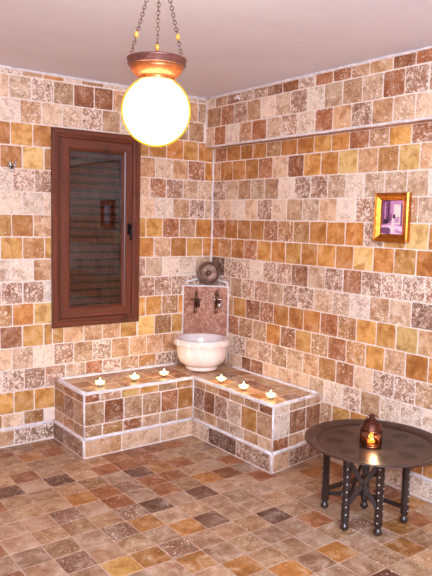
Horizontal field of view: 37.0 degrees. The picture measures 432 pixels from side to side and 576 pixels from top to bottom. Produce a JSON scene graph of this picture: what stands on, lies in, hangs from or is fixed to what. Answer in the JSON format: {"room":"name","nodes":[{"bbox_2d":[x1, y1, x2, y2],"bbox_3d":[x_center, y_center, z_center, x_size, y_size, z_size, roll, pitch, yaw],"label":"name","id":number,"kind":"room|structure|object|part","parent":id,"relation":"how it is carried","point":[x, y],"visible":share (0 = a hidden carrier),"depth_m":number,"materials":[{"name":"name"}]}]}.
{"room":"spa","nodes":[
{"label":"spa","id":0,"kind":"room"},
{"bbox_2d":[0,67,212,428],"bbox_3d":[-1.891,-0.155,3.997,4.820,2.520,0.162,-3,7,-36],"label":"wall","id":1,"kind":"structure","parent":0,"point":[176,179],"depth_m":4.52,"materials":[{"name":"tile"}]},
{"bbox_2d":[7,161,16,171],"bbox_3d":[-1.329,-0.790,4.200,0.054,0.068,0.053,-3,7,-36],"label":"wall hook","id":2,"kind":"object","parent":1,"relation":"attached to","point":[10,165],"visible":1,"depth_m":4.19,"materials":[{"name":"silver metal"}]},
{"bbox_2d":[0,420,53,448],"bbox_3d":[-2.412,1.068,3.650,3.143,0.135,0.022,-3,7,-36],"label":"baseboard","id":3,"kind":"structure","parent":1,"relation":"attached to","point":[29,433],"depth_m":4.46,"materials":[{"name":"tile"}]},
{"bbox_2d":[51,127,140,327],"bbox_3d":[-0.881,-0.423,4.669,0.687,1.374,0.190,-3,7,-36],"label":"window","id":4,"kind":"structure","parent":1,"relation":"in","point":[95,176],"depth_m":4.70,"materials":[{"name":"red wood"}]},
{"bbox_2d":[70,151,119,305],"bbox_3d":[-0.934,-0.432,4.741,0.597,1.284,0.010,-3,7,-36],"label":"shutter","id":5,"kind":"object","parent":4,"relation":"attached to","point":[71,158],"depth_m":4.77,"materials":[{"name":"brown wood"}]},
{"bbox_3d":[-0.633,-0.415,4.762,0.022,0.121,0.041,-3,7,-36],"label":"handle","id":6,"kind":"part","parent":4,"relation":"part of","materials":[{"name":"black metal"}]},
{"bbox_2d":[205,100,214,261],"bbox_3d":[-0.054,-0.818,5.182,0.098,1.336,0.022,-3,7,-36],"label":"joint","id":7,"kind":"object","parent":1,"relation":"attached to","point":[206,100],"visible":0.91,"depth_m":5.20,"materials":[{"name":"white paint"}]},
{"bbox_2d":[0,436,431,575],"bbox_3d":[-0.267,1.419,1.917,4.820,0.097,5.720,-3,7,-36],"label":"floor","id":8,"kind":"structure","parent":0,"point":[185,506],"depth_m":3.41,"materials":[{"name":"tile"}]},
{"bbox_2d":[53,362,320,473],"bbox_3d":[-0.203,0.883,4.424,1.366,0.444,1.361,-3,7,-36],"label":"tiled bench","id":9,"kind":"object","parent":8,"relation":"on","point":[91,420],"visible":0.94,"depth_m":4.37,"materials":[{"name":"tile"}]},
{"bbox_2d":[95,379,104,385],"bbox_3d":[-0.788,0.637,4.387,0.073,0.056,0.064,-3,7,-36],"label":"tealight candle","id":10,"kind":"object","parent":9,"relation":"on","point":[100,382],"visible":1,"depth_m":4.37,"materials":[{"name":"wax"}]},
{"bbox_2d":[130,372,138,380],"bbox_3d":[-0.576,0.624,4.561,0.064,0.056,0.073,5,7,30],"label":"tealight candle","id":11,"kind":"object","parent":9,"relation":"on","point":[134,377],"visible":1,"depth_m":4.55,"materials":[{"name":"wax"}]},
{"bbox_2d":[159,369,168,376],"bbox_3d":[-0.378,0.613,4.702,0.064,0.056,0.073,2,6,7],"label":"tealight candle","id":12,"kind":"object","parent":9,"relation":"on","point":[163,373],"visible":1,"depth_m":4.69,"materials":[{"name":"wax"}]},
{"bbox_3d":[-0.196,0.680,4.427,1.298,0.004,1.297,-3,7,-36],"label":"seat","id":13,"kind":"part","parent":9,"relation":"part of","materials":[{"name":"tile"}]},
{"bbox_2d":[174,333,229,371],"bbox_3d":[-0.109,0.498,4.954,0.432,0.242,0.424,-3,7,-36],"label":"basin","id":14,"kind":"object","parent":9,"relation":"on","point":[199,352],"visible":1,"depth_m":4.81,"materials":[{"name":"white ceramic"}]},
{"bbox_2d":[182,278,228,363],"bbox_3d":[-0.086,0.263,5.140,0.282,0.673,0.255,-3,7,-36],"label":"panel","id":15,"kind":"object","parent":9,"relation":"on","point":[205,320],"visible":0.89,"depth_m":5.13,"materials":[{"name":"stone"}]},
{"bbox_2d":[191,289,200,312],"bbox_3d":[-0.157,0.097,5.071,0.078,0.180,0.115,0,6,-10],"label":"tap","id":16,"kind":"object","parent":15,"relation":"attached to","point":[196,302],"visible":1,"depth_m":5.06,"materials":[{"name":"brown metal"}]},
{"bbox_3d":[-0.159,0.144,5.055,0.030,0.090,0.074,2,6,5],"label":"spout","id":17,"kind":"part","parent":16,"relation":"part of","materials":[{"name":"gold metal"}]},
{"bbox_2d":[197,262,219,283],"bbox_3d":[-0.060,-0.121,5.155,0.182,0.181,0.047,1,6,1],"label":"copper bowl","id":18,"kind":"object","parent":15,"relation":"on","point":[207,272],"visible":1,"depth_m":5.15,"materials":[{"name":"brown metal"}]},
{"bbox_2d":[212,290,221,312],"bbox_3d":[0.005,0.102,5.056,0.078,0.175,0.116,0,6,-11],"label":"tap","id":19,"kind":"object","parent":15,"relation":"attached to","point":[217,303],"visible":1,"depth_m":5.04,"materials":[{"name":"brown metal"}]},
{"bbox_3d":[0.008,0.069,5.057,0.035,0.110,0.034,-3,7,-36],"label":"stem","id":20,"kind":"part","parent":19,"relation":"part of","materials":[{"name":"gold metal"}]},
{"bbox_3d":[0.004,0.146,5.040,0.030,0.090,0.074,2,6,5],"label":"spout","id":21,"kind":"part","parent":19,"relation":"part of","materials":[{"name":"gold metal"}]},
{"bbox_3d":[0.005,0.120,5.033,0.083,0.069,0.055,2,6,7],"label":"cross handle","id":22,"kind":"part","parent":19,"relation":"part of","materials":[{"name":"silver metal"}]},
{"bbox_2d":[216,374,225,382],"bbox_3d":[0.037,0.637,4.569,0.064,0.056,0.073,0,6,-15],"label":"tealight candle","id":23,"kind":"object","parent":9,"relation":"on","point":[221,379],"visible":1,"depth_m":4.56,"materials":[{"name":"wax"}]},
{"bbox_2d":[239,382,248,389],"bbox_3d":[0.188,0.661,4.372,0.064,0.056,0.073,-3,8,-38],"label":"tealight candle","id":24,"kind":"object","parent":9,"relation":"on","point":[243,386],"visible":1,"depth_m":4.36,"materials":[{"name":"wax"}]},
{"bbox_2d":[266,391,275,398],"bbox_3d":[0.354,0.686,4.172,0.073,0.056,0.064,5,7,29],"label":"tealight candle","id":25,"kind":"object","parent":9,"relation":"on","point":[270,394],"visible":1,"depth_m":4.16,"materials":[{"name":"wax"}]},
{"bbox_2d":[304,419,431,535],"bbox_3d":[0.826,1.015,3.389,0.735,0.445,0.735,-3,7,-36],"label":"tray table","id":26,"kind":"object","parent":8,"relation":"on","point":[406,447],"visible":0.97,"depth_m":3.32,"materials":[{"name":"black metal"}]},
{"bbox_3d":[0.603,1.005,3.543,0.045,0.422,0.045,6,8,41],"label":"leg","id":27,"kind":"part","parent":26,"relation":"part of","materials":[{"name":"brown wood"}]},
{"bbox_3d":[0.663,1.033,3.292,0.046,0.422,0.046,-3,7,-36],"label":"leg","id":28,"kind":"part","parent":26,"relation":"part of","materials":[{"name":"brown wood"}]},
{"bbox_3d":[0.825,1.009,3.554,0.046,0.422,0.046,-3,7,-36],"label":"leg","id":29,"kind":"part","parent":26,"relation":"part of","materials":[{"name":"brown wood"}]},
{"bbox_2d":[304,419,431,467],"bbox_3d":[0.831,0.804,3.367,0.735,0.022,0.735,-3,7,-36],"label":"tray","id":30,"kind":"object","parent":26,"relation":"on","point":[403,446],"depth_m":3.35,"materials":[{"name":"metal"}]},
{"bbox_2d":[360,413,382,448],"bbox_3d":[0.800,0.727,3.323,0.120,0.174,0.120,-3,7,-36],"label":"candle lantern","id":31,"kind":"object","parent":26,"relation":"on","point":[371,430],"visible":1,"depth_m":3.29,"materials":[{"name":"orange metal"}]},
{"bbox_3d":[0.801,0.683,3.318,0.120,0.086,0.120,-3,7,-36],"label":"dome lid","id":32,"kind":"part","parent":31,"relation":"part of","materials":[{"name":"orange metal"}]},
{"bbox_3d":[0.799,0.762,3.326,0.094,0.073,0.094,-3,7,-36],"label":"amber glass","id":33,"kind":"part","parent":31,"relation":"part of","materials":[{"name":"orange glass"}]},
{"bbox_3d":[0.822,1.041,3.244,0.046,0.422,0.046,-1,6,-19],"label":"leg","id":34,"kind":"part","parent":26,"relation":"part of","materials":[{"name":"brown wood"}]},
{"bbox_3d":[0.996,1.030,3.390,0.046,0.422,0.046,-3,7,-36],"label":"leg","id":35,"kind":"part","parent":26,"relation":"part of","materials":[{"name":"brown wood"}]},
{"bbox_2d":[0,0,431,97],"bbox_3d":[-0.206,-1.197,1.643,4.820,0.120,5.720,-3,7,-36],"label":"ceiling","id":36,"kind":"structure","parent":0,"point":[228,46],"depth_m":3.35,"materials":[{"name":"paint"}]},
{"bbox_2d":[121,0,190,146],"bbox_3d":[-0.212,-0.860,2.319,0.253,0.693,0.253,-3,7,-36],"label":"pendant lamp","id":37,"kind":"object","parent":36,"relation":"hanging from","point":[155,109],"visible":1,"depth_m":2.25,"materials":[{"name":"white glass"}]},
{"bbox_3d":[-0.250,-1.010,2.294,0.132,0.385,0.013,-4,8,-41],"label":"chain","id":38,"kind":"part","parent":37,"relation":"part of","materials":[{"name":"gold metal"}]},
{"bbox_3d":[-0.217,-0.641,2.342,0.253,0.253,0.253,-3,7,-36],"label":"glass globe","id":39,"kind":"part","parent":37,"relation":"part of"},
{"bbox_3d":[-0.211,-1.018,2.371,0.015,0.386,0.082,0,6,-12],"label":"chain","id":40,"kind":"part","parent":37,"relation":"part of","materials":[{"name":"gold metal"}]},
{"bbox_3d":[-0.160,-1.008,2.297,0.125,0.386,0.013,6,8,40],"label":"chain","id":41,"kind":"part","parent":37,"relation":"part of","materials":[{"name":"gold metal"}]},
{"bbox_2d":[0,46,431,99],"bbox_3d":[-0.248,-1.140,1.741,4.321,0.026,5.220,-3,7,-36],"label":"joint","id":42,"kind":"object","parent":36,"relation":"attached to","point":[427,47],"visible":0.88,"depth_m":4.27,"materials":[{"name":"white paint"}]},
{"bbox_2d":[211,122,431,478],"bbox_3d":[1.682,0.021,3.100,0.162,2.520,5.560,-3,7,-36],"label":"wall","id":43,"kind":"structure","parent":0,"point":[329,309],"depth_m":4.19,"materials":[{"name":"tile"}]},
{"bbox_2d":[205,48,431,148],"bbox_3d":[1.558,-1.040,2.979,0.092,0.391,5.400,-3,7,-36],"label":"beam","id":44,"kind":"structure","parent":43,"relation":"attached to","point":[394,91],"depth_m":4.04,"materials":[{"name":"tile"}]},
{"bbox_2d":[321,453,431,502],"bbox_3d":[1.928,1.267,2.714,0.022,0.134,4.088,-3,7,-36],"label":"baseboard","id":45,"kind":"structure","parent":43,"relation":"attached to","point":[420,486],"depth_m":3.76,"materials":[{"name":"tile"}]},
{"bbox_2d":[373,192,411,242],"bbox_3d":[1.028,-0.414,3.782,0.032,0.285,0.244,-3,7,-36],"label":"framed picture","id":46,"kind":"object","parent":43,"relation":"attached to","point":[392,211],"visible":1,"depth_m":3.78},
{"bbox_2d":[381,201,402,233],"bbox_3d":[1.034,-0.414,3.786,0.001,0.197,0.161,-3,7,-36],"label":"print","id":47,"kind":"object","parent":46,"relation":"attached to","point":[391,211],"depth_m":3.79}
]}

